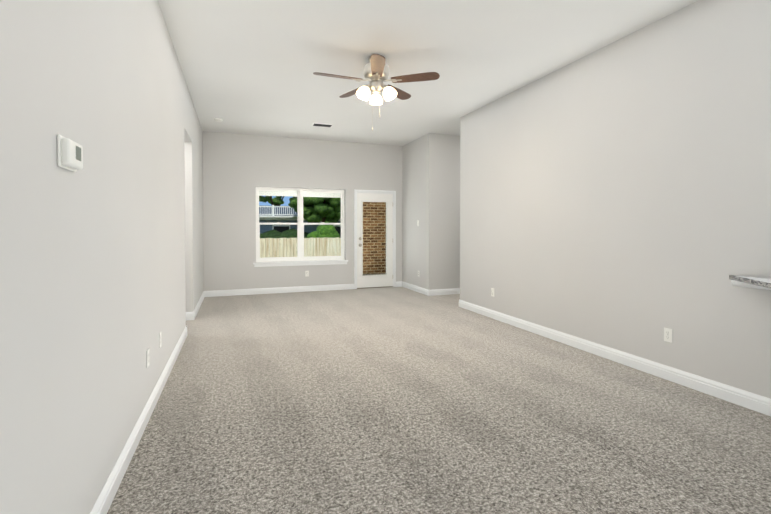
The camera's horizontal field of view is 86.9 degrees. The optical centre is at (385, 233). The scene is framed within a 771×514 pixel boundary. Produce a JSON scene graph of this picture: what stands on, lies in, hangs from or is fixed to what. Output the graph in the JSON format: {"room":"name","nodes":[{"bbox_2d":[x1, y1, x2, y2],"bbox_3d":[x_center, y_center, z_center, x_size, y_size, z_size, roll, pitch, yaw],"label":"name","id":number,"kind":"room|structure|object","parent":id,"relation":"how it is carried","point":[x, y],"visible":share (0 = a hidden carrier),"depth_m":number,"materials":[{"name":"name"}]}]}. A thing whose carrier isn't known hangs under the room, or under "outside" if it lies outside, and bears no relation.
{"room":"empty living room","nodes":[
{"label":"empty living room","id":0,"kind":"room"},
{"bbox_2d":[0,0,203,513],"bbox_3d":[-1.375,-0.281,1.937,0.120,3.050,11.770,0,1,-20],"label":"wall","id":1,"kind":"structure","parent":0,"point":[101,271],"depth_m":1.63,"materials":[{"name":"paint"}]},
{"bbox_2d":[57,134,82,171],"bbox_3d":[-1.109,-0.281,1.438,0.034,0.108,0.156,0,1,-20],"label":"thermostat","id":2,"kind":"object","parent":1,"relation":"attached to","point":[69,154],"visible":1,"depth_m":1.39,"materials":[{"name":"white plastic"}]},
{"bbox_2d":[90,326,186,513],"bbox_3d":[-0.839,1.205,0.699,0.016,0.114,8.796,0,1,-20],"label":"baseboard","id":3,"kind":"structure","parent":1,"relation":"attached to","point":[103,503],"depth_m":2.28,"materials":[{"name":"white wood"}]},
{"bbox_2d":[146,348,148,367],"bbox_3d":[-1.593,0.833,2.731,0.008,0.115,0.070,0,1,-20],"label":"electrical outlet","id":4,"kind":"object","parent":1,"relation":"attached to","point":[147,355],"visible":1,"depth_m":2.70,"materials":[{"name":"white plastic"}]},
{"bbox_2d":[159,332,161,347],"bbox_3d":[-1.758,0.827,3.181,0.008,0.115,0.070,0,1,-20],"label":"electrical outlet","id":5,"kind":"object","parent":1,"relation":"attached to","point":[160,341],"visible":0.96,"depth_m":3.17,"materials":[{"name":"white plastic"}]},
{"bbox_2d":[186,312,189,320],"bbox_3d":[-3.603,1.140,5.290,1.980,0.114,0.016,0,1,-20],"label":"baseboard","id":6,"kind":"structure","parent":1,"relation":"attached to","point":[187,313],"depth_m":5.61,"materials":[{"name":"white"}]},
{"bbox_2d":[190,291,205,319],"bbox_3d":[-2.992,1.122,6.549,0.016,0.114,1.956,0,1,-20],"label":"baseboard","id":7,"kind":"structure","parent":1,"relation":"attached to","point":[193,314],"depth_m":6.14,"materials":[{"name":"white wood"}]},
{"bbox_2d":[203,131,401,290],"bbox_3d":[-0.958,-0.373,8.478,9.400,3.050,0.220,0,1,-20],"label":"wall","id":8,"kind":"structure","parent":0,"point":[238,169],"depth_m":7.89,"materials":[{"name":"paint"}]},
{"bbox_2d":[206,284,353,296],"bbox_3d":[-1.998,1.102,7.990,2.875,0.114,0.016,0,1,-20],"label":"baseboard","id":9,"kind":"structure","parent":8,"relation":"attached to","point":[214,293],"depth_m":7.95,"materials":[{"name":"white wood"}]},
{"bbox_2d":[253,187,347,266],"bbox_3d":[-1.678,-0.141,8.165,1.870,1.542,0.187,0,1,-20],"label":"window","id":10,"kind":"structure","parent":8,"relation":"in","point":[300,224],"depth_m":8.16,"materials":[{"name":"white plastic"}]},
{"bbox_2d":[357,193,392,287],"bbox_3d":[-0.217,0.137,8.643,0.794,1.989,0.124,0,1,-20],"label":"back door","id":11,"kind":"structure","parent":8,"relation":"in","point":[364,281],"depth_m":8.65,"materials":[{"name":"white"}]},
{"bbox_2d":[354,189,395,288],"bbox_3d":[-0.213,0.111,8.632,0.932,2.076,0.018,0,1,-20],"label":"door frame","id":12,"kind":"structure","parent":8,"relation":"attached to","point":[355,232],"depth_m":8.59,"materials":[{"name":"white wood"}]},
{"bbox_2d":[158,0,697,145],"bbox_3d":[1.074,-1.880,2.933,9.400,0.120,11.990,0,1,-20],"label":"ceiling","id":13,"kind":"structure","parent":0,"point":[249,67],"depth_m":4.12,"materials":[{"name":"paint"}]},
{"bbox_2d":[214,118,222,121],"bbox_3d":[-2.727,-1.852,6.634,0.136,0.040,0.136,0,1,-20],"label":"smoke detector","id":14,"kind":"object","parent":13,"relation":"attached to","point":[218,119],"visible":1,"depth_m":6.59,"materials":[{"name":"white plastic"}]},
{"bbox_2d":[311,123,333,126],"bbox_3d":[-1.088,-1.872,7.013,0.360,0.011,0.210,0,1,-20],"label":"ceiling vent","id":15,"kind":"object","parent":13,"relation":"in","point":[322,125],"visible":0.98,"depth_m":6.99,"materials":[{"name":"white plastic"}]},
{"bbox_2d":[313,54,439,130],"bbox_3d":[-0.146,-1.468,4.241,1.214,0.741,1.266,0,1,-20],"label":"ceiling fan","id":16,"kind":"object","parent":13,"relation":"hanging from","point":[376,71],"visible":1,"depth_m":4.18,"materials":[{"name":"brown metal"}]},
{"bbox_2d":[107,287,770,513],"bbox_3d":[1.074,1.289,2.978,9.400,0.120,11.990,0,1,-20],"label":"floor","id":17,"kind":"structure","parent":0,"point":[392,400],"depth_m":2.62,"materials":[{"name":"carpet"}]},
{"bbox_2d":[435,134,459,288],"bbox_3d":[2.413,-0.371,8.279,3.210,3.050,0.120,0,1,-20],"label":"wall","id":18,"kind":"structure","parent":0,"point":[447,211],"depth_m":7.75,"materials":[{"name":"paint"}]},
{"bbox_2d":[426,288,459,295],"bbox_3d":[2.316,1.099,8.192,3.226,0.114,0.016,0,1,-20],"label":"baseboard","id":19,"kind":"structure","parent":18,"relation":"attached to","point":[433,292],"depth_m":7.73,"materials":[{"name":"white wood"}]},
{"bbox_2d":[402,0,770,398],"bbox_3d":[2.454,-0.301,3.346,0.120,3.050,11.770,0,1,-20],"label":"wall","id":20,"kind":"structure","parent":0,"point":[616,195],"depth_m":3.68,"materials":[{"name":"paint"}]},
{"bbox_2d":[398,281,425,294],"bbox_3d":[0.571,1.098,8.251,0.040,0.114,1.300,0,1,-20],"label":"baseboard","id":21,"kind":"structure","parent":20,"relation":"attached to","point":[400,283],"depth_m":8.32,"materials":[{"name":"white wood"}]},
{"bbox_2d":[459,299,770,415],"bbox_3d":[2.786,1.182,2.267,0.016,0.114,9.236,0,1,-20],"label":"baseboard","id":22,"kind":"structure","parent":20,"relation":"attached to","point":[725,392],"depth_m":3.59,"materials":[{"name":"white wood"}]},
{"bbox_2d":[664,327,671,342],"bbox_3d":[2.367,0.848,3.410,0.008,0.115,0.070,0,1,-20],"label":"electrical outlet","id":23,"kind":"object","parent":20,"relation":"attached to","point":[667,334],"visible":1,"depth_m":3.41,"materials":[{"name":"white plastic"}]},
{"bbox_2d":[731,280,770,289],"bbox_3d":[3.397,0.390,0.580,0.026,0.044,5.070,0,1,-20],"label":"trim","id":24,"kind":"structure","parent":20,"relation":"attached to","point":[738,283],"depth_m":2.88,"materials":[{"name":"white wood"}]},
{"bbox_2d":[729,275,770,288],"bbox_3d":[3.095,0.351,0.483,0.660,0.034,5.098,0,1,-20],"label":"countertop","id":25,"kind":"structure","parent":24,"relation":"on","point":[763,282],"depth_m":2.72,"materials":[{"name":"stone"}]},
{"label":"outside","id":26,"kind":"structure","parent":0,"visible":0},
{"bbox_2d":[307,221,339,255],"bbox_3d":[-2.229,0.267,19.239,2.944,1.737,1.219,0,1,-20],"label":"shrubs","id":27,"kind":"object","parent":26,"point":[322,231],"depth_m":18.73,"materials":[{"name":"green plant"}]},
{"bbox_3d":[-16.913,1.221,46.081,120.000,0.300,81.330,0,1,-20],"label":"lawn","id":28,"kind":"structure","parent":26,"visible":0},
{"bbox_2d":[259,196,284,205],"bbox_3d":[-9.081,-1.950,33.303,4.201,6.504,2.989,0,1,-20],"label":"tree","id":29,"kind":"object","parent":28,"relation":"on","point":[277,200],"depth_m":32.58,"materials":[{"name":"green plant"}]},
{"bbox_2d":[260,229,313,256],"bbox_3d":[-6.175,0.689,21.855,5.695,1.959,2.086,0,1,-20],"label":"shrubs","id":30,"kind":"object","parent":28,"relation":"on","point":[289,233],"depth_m":21.56,"materials":[{"name":"green plant"}]},
{"bbox_2d":[259,205,340,237],"bbox_3d":[-9.782,-0.245,25.949,18.300,3.200,8.800,0,1,-20],"label":"neighbor house","id":31,"kind":"structure","parent":28,"relation":"on","point":[265,228],"depth_m":23.23,"materials":[{"name":"grey"}]},
{"bbox_2d":[259,205,296,217],"bbox_3d":[-6.998,-1.241,22.132,5.300,0.680,0.340,0,1,-20],"label":"railing","id":32,"kind":"object","parent":31,"relation":"attached to","point":[267,215],"depth_m":22.47,"materials":[{"name":"white wood"}]},
{"bbox_2d":[260,237,340,257],"bbox_3d":[-2.153,0.805,17.698,36.112,1.312,0.018,0,1,-20],"label":"fence","id":33,"kind":"object","parent":28,"relation":"on","point":[273,248],"depth_m":17.10,"materials":[{"name":"brown wood"}]},
{"bbox_3d":[-3.135,-0.889,21.775,2.445,4.708,2.163,0,1,-20],"label":"tree","id":34,"kind":"object","parent":28,"relation":"on","visible":0},
{"bbox_2d":[288,197,340,222],"bbox_3d":[-3.259,-2.388,21.708,4.177,3.953,3.430,0,1,-20],"label":"foliage","id":35,"kind":"object","parent":34,"relation":"attached to","point":[330,208],"depth_m":20.77,"materials":[{"name":"green plant"}]},
{"bbox_3d":[-1.749,1.296,9.926,9.500,0.270,3.000,0,1,-20],"label":"porch","id":36,"kind":"object","parent":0,"visible":0},
{"bbox_2d":[363,202,385,273],"bbox_3d":[-0.328,-0.004,11.723,1.380,2.820,0.325,0,1,-20],"label":"brick column","id":37,"kind":"structure","parent":36,"relation":"on","point":[372,247],"depth_m":11.56,"materials":[{"name":"brown brick"}]},
{"bbox_2d":[259,191,340,197],"bbox_3d":[-1.800,-1.296,10.030,9.900,0.550,3.300,0,1,-20],"label":"roof beam","id":38,"kind":"structure","parent":37,"relation":"on","point":[280,193],"depth_m":11.18,"materials":[{"name":"white"}]}
]}

